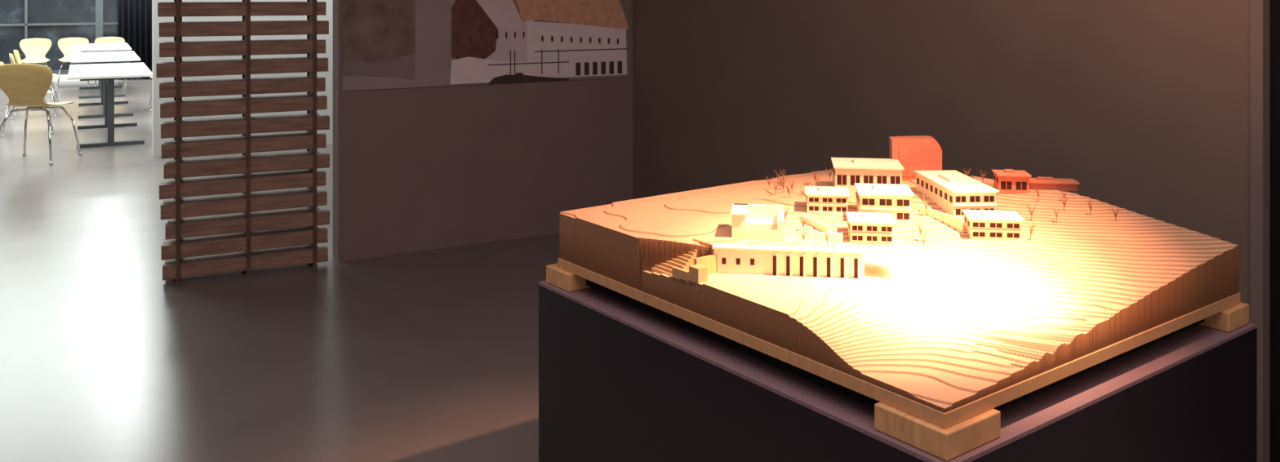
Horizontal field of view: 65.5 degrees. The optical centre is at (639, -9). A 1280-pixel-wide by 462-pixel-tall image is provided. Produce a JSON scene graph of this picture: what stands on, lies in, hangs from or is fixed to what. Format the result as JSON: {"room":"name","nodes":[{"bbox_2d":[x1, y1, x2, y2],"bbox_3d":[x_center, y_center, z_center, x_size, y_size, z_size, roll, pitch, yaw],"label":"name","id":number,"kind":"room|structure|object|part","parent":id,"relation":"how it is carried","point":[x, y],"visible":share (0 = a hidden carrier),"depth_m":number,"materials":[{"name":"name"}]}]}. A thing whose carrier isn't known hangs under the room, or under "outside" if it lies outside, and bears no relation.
{"room":"exhibition room","nodes":[
{"label":"exhibition room","id":0,"kind":"room"},
{"bbox_2d":[52,74,79,81],"bbox_3d":[-9.843,-0.250,18.120,18.000,3.700,0.200,0,0,-29],"label":"wall","id":1,"kind":"structure","parent":0,"point":[63,77],"depth_m":17.75,"materials":[{"name":"white paint"}]},
{"bbox_2d":[0,0,95,70],"bbox_3d":[-10.825,0.090,17.571,2.130,2.780,0.024,0,0,-29],"label":"glass","id":2,"kind":"object","parent":1,"relation":"attached to","point":[11,11],"visible":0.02,"depth_m":17.72,"materials":[{"name":"grey"}]},
{"bbox_2d":[0,0,99,75],"bbox_3d":[-10.816,0.090,17.553,2.250,2.780,0.160,0,0,-29],"label":"frame","id":3,"kind":"object","parent":1,"relation":"attached to","point":[25,24],"visible":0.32,"depth_m":17.74,"materials":[{"name":"grey metal"}]},
{"bbox_2d":[99,0,118,37],"bbox_3d":[-8.851,0.090,18.651,2.250,2.780,0.160,0,0,-29],"label":"frame","id":4,"kind":"object","parent":1,"relation":"attached to","point":[101,23],"visible":0.12,"depth_m":18.05,"materials":[{"name":"grey metal"}]},
{"bbox_2d":[102,0,118,63],"bbox_3d":[-8.861,0.090,18.669,2.130,2.780,0.021,0,0,-29],"label":"glass","id":5,"kind":"object","parent":1,"relation":"attached to","point":[110,7],"visible":0.02,"depth_m":18.20,"materials":[{"name":"grey"}]},
{"bbox_2d":[118,0,151,79],"bbox_3d":[-8.984,0.140,18.017,0.819,2.880,0.123,0,0,-29],"label":"curtain","id":6,"kind":"object","parent":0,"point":[135,16],"visible":0.59,"depth_m":17.96,"materials":[{"name":"fabric"}]},
{"bbox_2d":[151,0,333,156],"bbox_3d":[-2.997,-0.250,10.666,4.000,3.700,0.150,0,0,-29],"label":"wall","id":7,"kind":"structure","parent":0,"point":[157,142],"depth_m":9.96,"materials":[{"name":"white paint"}]},
{"bbox_2d":[0,78,559,461],"bbox_3d":[-8.000,1.650,12.250,28.000,0.100,27.500,0,0,0],"label":"floor","id":8,"kind":"structure","parent":0,"point":[428,355],"depth_m":4.66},
{"bbox_2d":[0,61,53,137],"bbox_3d":[-6.938,1.191,11.264,0.524,0.818,0.486,0,0,-31],"label":"dining chair","id":9,"kind":"object","parent":8,"relation":"on","point":[1,62],"visible":0.2,"depth_m":11.19,"materials":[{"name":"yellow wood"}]},
{"bbox_2d":[8,53,57,119],"bbox_3d":[-7.768,1.191,12.748,0.524,0.818,0.486,0,0,-31],"label":"dining chair","id":10,"kind":"object","parent":8,"relation":"on","point":[11,57],"visible":0.3,"depth_m":12.67,"materials":[{"name":"yellow wood"}]},
{"bbox_2d":[19,38,52,88],"bbox_3d":[-10.043,1.191,16.529,0.486,0.818,0.524,0,0,-29],"label":"dining chair","id":11,"kind":"object","parent":8,"relation":"on","point":[35,50],"visible":0.86,"depth_m":16.69,"materials":[{"name":"yellow wood"}]},
{"bbox_2d":[13,49,59,110],"bbox_3d":[-8.207,1.191,13.535,0.524,0.818,0.486,0,0,-27],"label":"dining chair","id":12,"kind":"object","parent":8,"relation":"on","point":[16,54],"visible":0.35,"depth_m":13.54,"materials":[{"name":"yellow wood"}]},
{"bbox_2d":[0,63,82,164],"bbox_3d":[-5.719,1.130,9.439,0.559,0.940,0.603,0,0,-4],"label":"dining chair","id":13,"kind":"object","parent":8,"relation":"on","point":[24,85],"visible":1,"depth_m":9.21,"materials":[{"name":"yellow wood"}]},
{"bbox_2d":[56,37,89,88],"bbox_3d":[-9.562,1.191,16.798,0.486,0.818,0.524,0,0,-29],"label":"dining chair","id":14,"kind":"object","parent":8,"relation":"on","point":[65,45],"visible":0.59,"depth_m":16.93,"materials":[{"name":"yellow wood"}]},
{"bbox_2d":[72,42,131,98],"bbox_3d":[-8.525,1.230,15.762,0.780,0.740,2.000,0,0,-29],"label":"cafe table","id":15,"kind":"object","parent":8,"relation":"on","point":[115,46],"visible":0.73,"depth_m":15.27,"materials":[{"name":"white laminate"}]},
{"bbox_3d":[-8.525,1.242,15.762,0.620,0.715,1.660,0,0,-29],"label":"frame","id":16,"kind":"part","parent":15,"relation":"part of","materials":[{"name":"metal"}]},
{"bbox_2d":[70,50,140,118],"bbox_3d":[-7.208,1.230,13.405,0.780,0.740,2.000,0,0,-29],"label":"cafe table","id":17,"kind":"object","parent":8,"relation":"on","point":[97,57],"visible":0.77,"depth_m":12.99,"materials":[{"name":"white laminate"}]},
{"bbox_3d":[-7.208,1.242,13.405,0.620,0.715,1.660,0,0,-29],"label":"frame","id":18,"kind":"part","parent":17,"relation":"part of","materials":[{"name":"metal"}]},
{"bbox_2d":[67,62,151,148],"bbox_3d":[-5.890,1.230,11.048,0.780,0.740,2.000,0,0,-29],"label":"cafe table","id":19,"kind":"object","parent":8,"relation":"on","point":[108,73],"visible":0.95,"depth_m":10.45,"materials":[{"name":"white laminate"}]},
{"bbox_3d":[-5.890,1.242,11.048,0.620,0.715,1.660,0,0,-29],"label":"frame","id":20,"kind":"part","parent":19,"relation":"part of","materials":[{"name":"metal"}]},
{"bbox_2d":[93,36,126,86],"bbox_3d":[-9.082,1.191,17.066,0.486,0.818,0.524,0,0,-29],"label":"dining chair","id":21,"kind":"object","parent":8,"relation":"on","point":[104,39],"visible":0.2,"depth_m":17.27,"materials":[{"name":"yellow wood"}]},
{"bbox_2d":[148,76,151,111],"bbox_3d":[-6.421,1.191,13.616,0.524,0.818,0.486,0,0,-29],"label":"dining chair","id":22,"kind":"object","parent":8,"relation":"on","point":[150,77],"visible":0.06,"depth_m":13.68,"materials":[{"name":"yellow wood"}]},
{"bbox_2d":[156,0,329,283],"bbox_3d":[-2.289,0.273,5.699,0.964,2.654,0.209,0,0,-25],"label":"screen","id":23,"kind":"object","parent":8,"relation":"on","point":[247,231],"visible":1,"depth_m":5.62,"materials":[{"name":"brown wood"}]},
{"bbox_2d":[538,280,1257,461],"bbox_3d":[0.641,1.225,2.734,1.281,0.750,1.420,0,0,-37],"label":"pedestal","id":24,"kind":"object","parent":8,"relation":"on","point":[620,380],"visible":0.61,"depth_m":2.35,"materials":[{"name":"paint"}]},
{"bbox_2d":[546,135,1248,461],"bbox_3d":[0.670,0.660,2.751,1.324,0.379,1.388,0,0,-37],"label":"model","id":25,"kind":"object","parent":24,"relation":"on","point":[905,287],"visible":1,"depth_m":2.44},
{"bbox_3d":[0.651,0.786,2.720,1.226,0.028,1.331,0,0,-37],"label":"board","id":26,"kind":"part","parent":25,"relation":"part of","materials":[{"name":"brown wood"}]},
{"bbox_2d":[333,0,632,261],"bbox_3d":[-0.952,-0.250,6.458,2.000,3.700,0.160,0,0,-29],"label":"wall","id":27,"kind":"structure","parent":0,"point":[415,169],"depth_m":6.29,"materials":[{"name":"beige paint"}]},
{"bbox_2d":[342,0,630,91],"bbox_3d":[-0.916,-0.080,6.378,1.945,1.340,0.010,0,0,-29],"label":"picture","id":28,"kind":"object","parent":27,"relation":"attached to","point":[387,44],"visible":1,"depth_m":6.32,"materials":[{"name":"multicoloured paper"}]},
{"bbox_2d":[632,0,1249,322],"bbox_3d":[0.999,-0.250,5.160,0.161,3.700,4.330,0,0,-29],"label":"wall","id":29,"kind":"structure","parent":0,"point":[1144,104],"depth_m":4.29,"materials":[{"name":"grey paint"}]},
{"bbox_2d":[1249,0,1270,461],"bbox_3d":[2.061,-0.250,3.250,0.170,3.700,0.040,0,0,-29],"label":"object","id":30,"kind":"structure","parent":29,"relation":"attached to","point":[1260,10],"depth_m":3.20,"materials":[{"name":"paint"}]},
{"bbox_2d":[1270,0,1279,461],"bbox_3d":[2.280,-0.250,2.777,0.130,3.700,1.000,0,0,-29],"label":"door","id":31,"kind":"structure","parent":29,"relation":"in","point":[1274,4],"depth_m":3.20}
]}

